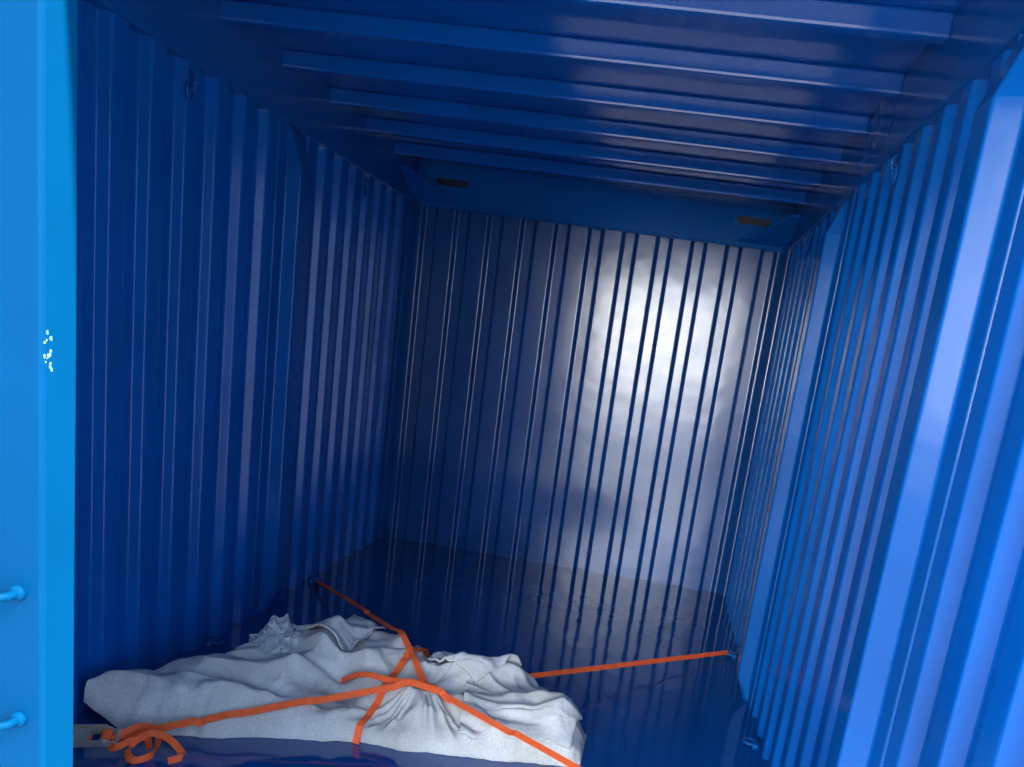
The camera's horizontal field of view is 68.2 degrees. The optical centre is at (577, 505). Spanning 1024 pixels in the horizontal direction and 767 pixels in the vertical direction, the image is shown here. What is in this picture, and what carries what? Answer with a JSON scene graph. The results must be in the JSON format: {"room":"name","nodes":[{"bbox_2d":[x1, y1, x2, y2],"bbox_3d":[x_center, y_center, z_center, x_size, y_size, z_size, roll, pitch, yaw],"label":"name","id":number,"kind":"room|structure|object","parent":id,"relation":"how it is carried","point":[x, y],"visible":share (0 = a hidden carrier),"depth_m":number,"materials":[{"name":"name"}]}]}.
{"room":"shipping container interior","nodes":[
{"label":"shipping container interior","id":0,"kind":"room"},
{"bbox_2d":[73,0,406,723],"bbox_3d":[-1.399,-0.503,3.033,0.036,2.180,3.789,9,12,5],"label":"wall","id":1,"kind":"structure","parent":0,"point":[175,192],"depth_m":2.79,"materials":[{"name":"blue metal"}]},
{"bbox_2d":[0,0,78,766],"bbox_3d":[-1.156,-0.098,1.112,0.848,2.190,0.063,9,12,5],"label":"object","id":2,"kind":"structure","parent":1,"relation":"in","point":[39,38],"depth_m":1.03,"materials":[{"name":"blue paint"}]},
{"bbox_2d":[0,585,25,730],"bbox_3d":[-0.835,-0.117,1.003,0.164,1.400,0.044,7,12,-9],"label":"rod","id":3,"kind":"object","parent":2,"relation":"attached to","point":[15,593],"visible":1,"depth_m":1.08,"materials":[{"name":"blue paint"}]},
{"bbox_2d":[43,330,52,371],"bbox_3d":[-0.715,-0.209,1.016,0.002,0.056,0.015,9,12,5],"label":"chips","id":4,"kind":"object","parent":2,"relation":"attached to","point":[50,338],"visible":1,"depth_m":1.02,"materials":[{"name":"white paint"}]},
{"bbox_2d":[185,69,196,100],"bbox_3d":[-1.270,-1.388,2.482,0.027,0.095,0.054,9,12,5],"label":"ring","id":5,"kind":"object","parent":1,"relation":"attached to","point":[193,84],"visible":1,"depth_m":2.48,"materials":[{"name":"blue paint"}]},
{"bbox_2d":[85,0,418,200],"bbox_3d":[-1.249,-1.665,2.795,0.088,0.270,3.909,9,12,5],"label":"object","id":6,"kind":"structure","parent":1,"relation":"attached to","point":[244,58],"depth_m":2.85,"materials":[{"name":"blue paint"}]},
{"bbox_2d":[249,118,310,616],"bbox_3d":[-1.316,-0.548,3.384,0.077,2.150,0.260,9,12,5],"label":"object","id":7,"kind":"structure","parent":1,"relation":"attached to","point":[292,180],"depth_m":3.31,"materials":[{"name":"blue paint"}]},
{"bbox_2d":[362,177,368,196],"bbox_3d":[-1.099,-1.659,3.917,0.027,0.095,0.054,9,12,5],"label":"ring","id":8,"kind":"object","parent":1,"relation":"attached to","point":[365,186],"visible":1,"depth_m":3.91,"materials":[{"name":"blue paint"}]},
{"bbox_2d":[73,537,767,766],"bbox_3d":[-0.411,0.796,3.180,2.500,0.120,3.949,9,12,5],"label":"floor","id":9,"kind":"structure","parent":0,"point":[694,712],"depth_m":3.64,"materials":[{"name":"blue paint"}]},
{"bbox_2d":[204,637,223,647],"bbox_3d":[-1.508,0.571,3.136,0.062,0.024,0.060,9,12,5],"label":"ring","id":10,"kind":"object","parent":9,"relation":"on","point":[212,641],"visible":1,"depth_m":3.12,"materials":[{"name":"blue paint"}]},
{"bbox_2d":[308,576,321,583],"bbox_3d":[-1.401,0.402,4.034,0.062,0.024,0.060,9,12,5],"label":"ring","id":11,"kind":"object","parent":9,"relation":"on","point":[310,581],"visible":0.87,"depth_m":4.02,"materials":[{"name":"blue paint"}]},
{"bbox_2d":[84,615,586,766],"bbox_3d":[-0.794,0.601,2.892,1.681,0.263,0.836,7,12,-7],"label":"bundle","id":12,"kind":"object","parent":9,"relation":"on","point":[282,664],"visible":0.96,"depth_m":2.62,"materials":[{"name":"grey fabric"}]},
{"bbox_2d":[73,580,730,766],"bbox_3d":[-0.405,0.637,3.034,2.233,0.246,1.825,9,12,5],"label":"rope","id":13,"kind":"object","parent":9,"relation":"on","point":[134,734],"visible":0.94,"depth_m":2.56,"materials":[{"name":"fabric"}]},
{"bbox_2d":[727,650,737,659],"bbox_3d":[0.784,0.759,3.841,0.062,0.024,0.060,9,12,5],"label":"ring","id":14,"kind":"object","parent":9,"relation":"on","point":[733,654],"visible":1,"depth_m":3.81,"materials":[{"name":"blue paint"}]},
{"bbox_2d":[743,737,758,750],"bbox_3d":[0.677,0.928,2.943,0.062,0.024,0.060,9,12,5],"label":"ring","id":15,"kind":"object","parent":9,"relation":"on","point":[754,744],"visible":1,"depth_m":2.92,"materials":[{"name":"blue paint"}]},
{"bbox_2d":[390,206,779,592],"bbox_3d":[-0.029,-0.667,4.795,2.300,2.180,0.030,9,12,5],"label":"wall","id":16,"kind":"structure","parent":0,"point":[574,397],"depth_m":4.78,"materials":[{"name":"blue metal"}]},
{"bbox_2d":[400,164,460,205],"bbox_3d":[-0.871,-1.907,4.482,0.300,0.132,0.322,9,12,5],"label":"trim","id":17,"kind":"structure","parent":16,"relation":"attached to","point":[422,189],"depth_m":4.53,"materials":[{"name":"blue paint"}]},
{"bbox_2d":[435,176,469,189],"bbox_3d":[-0.766,-1.980,4.611,0.224,0.064,0.012,9,12,5],"label":"slot collar","id":18,"kind":"object","parent":16,"relation":"attached to","point":[437,177],"visible":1,"depth_m":4.61,"materials":[{"name":"blue paint"}]},
{"bbox_2d":[437,178,467,187],"bbox_3d":[-0.766,-1.980,4.613,0.212,0.052,0.003,9,12,5],"label":"hollow","id":19,"kind":"object","parent":18,"relation":"attached to","point":[440,181],"visible":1,"depth_m":4.61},
{"bbox_2d":[376,198,790,597],"bbox_3d":[-0.032,-0.659,4.776,2.420,2.170,0.130,9,12,5],"label":"trim","id":20,"kind":"structure","parent":16,"relation":"attached to","point":[412,213],"depth_m":4.75,"materials":[{"name":"blue paint"}]},
{"bbox_2d":[417,161,794,252],"bbox_3d":[0.141,-1.825,4.576,2.420,0.280,0.110,9,12,5],"label":"trim","id":21,"kind":"structure","parent":16,"relation":"attached to","point":[696,218],"depth_m":4.54,"materials":[{"name":"blue paint"}]},
{"bbox_2d":[734,214,772,228],"bbox_3d":[1.043,-1.684,4.451,0.224,0.064,0.012,9,12,5],"label":"slot collar","id":22,"kind":"object","parent":16,"relation":"attached to","point":[744,215],"visible":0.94,"depth_m":4.45,"materials":[{"name":"blue paint"}]},
{"bbox_2d":[736,216,769,226],"bbox_3d":[1.043,-1.684,4.453,0.212,0.052,0.003,9,12,5],"label":"hollow","id":23,"kind":"object","parent":22,"relation":"attached to","point":[740,219],"visible":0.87,"depth_m":4.45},
{"bbox_2d":[738,214,799,247],"bbox_3d":[1.095,-1.586,4.308,0.300,0.132,0.322,9,12,5],"label":"trim","id":24,"kind":"structure","parent":16,"relation":"attached to","point":[779,234],"depth_m":4.35,"materials":[{"name":"blue paint"}]},
{"bbox_2d":[221,0,963,206],"bbox_3d":[-0.067,-1.576,2.682,2.460,0.105,3.929,9,12,5],"label":"ceiling","id":25,"kind":"structure","parent":0,"point":[741,100],"depth_m":2.79,"materials":[{"name":"blue paint"}]},
{"bbox_2d":[724,50,1023,766],"bbox_3d":[0.897,-0.128,2.829,0.036,2.180,3.789,9,12,5],"label":"wall","id":26,"kind":"structure","parent":0,"point":[961,704],"depth_m":2.07,"materials":[{"name":"blue metal"}]},
{"bbox_2d":[736,188,856,708],"bbox_3d":[0.893,-0.187,3.188,0.077,2.150,0.260,9,12,5],"label":"trim","id":27,"kind":"structure","parent":26,"relation":"attached to","point":[833,240],"depth_m":3.11,"materials":[{"name":"blue paint"}]},
{"bbox_2d":[804,234,810,253],"bbox_3d":[1.133,-1.294,3.719,0.027,0.095,0.054,9,12,5],"label":"ring","id":28,"kind":"object","parent":26,"relation":"attached to","point":[809,235],"visible":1,"depth_m":3.71,"materials":[{"name":"blue paint"}]},
{"bbox_2d":[889,153,901,185],"bbox_3d":[0.962,-1.024,2.284,0.027,0.095,0.054,9,12,5],"label":"ring","id":29,"kind":"object","parent":26,"relation":"attached to","point":[895,169],"visible":1,"depth_m":2.28,"materials":[{"name":"blue paint"}]},
{"bbox_2d":[788,0,1023,249],"bbox_3d":[1.083,-1.284,2.589,0.088,0.270,3.909,9,12,5],"label":"trim","id":30,"kind":"structure","parent":26,"relation":"attached to","point":[981,30],"depth_m":2.13,"materials":[{"name":"blue paint"}]},
{"bbox_2d":[825,33,1023,766],"bbox_3d":[0.712,0.100,1.666,0.077,2.150,0.260,9,12,5],"label":"wall post","id":31,"kind":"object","parent":26,"relation":"attached to","point":[989,197],"depth_m":1.55,"materials":[{"name":"blue metal"}]}
]}

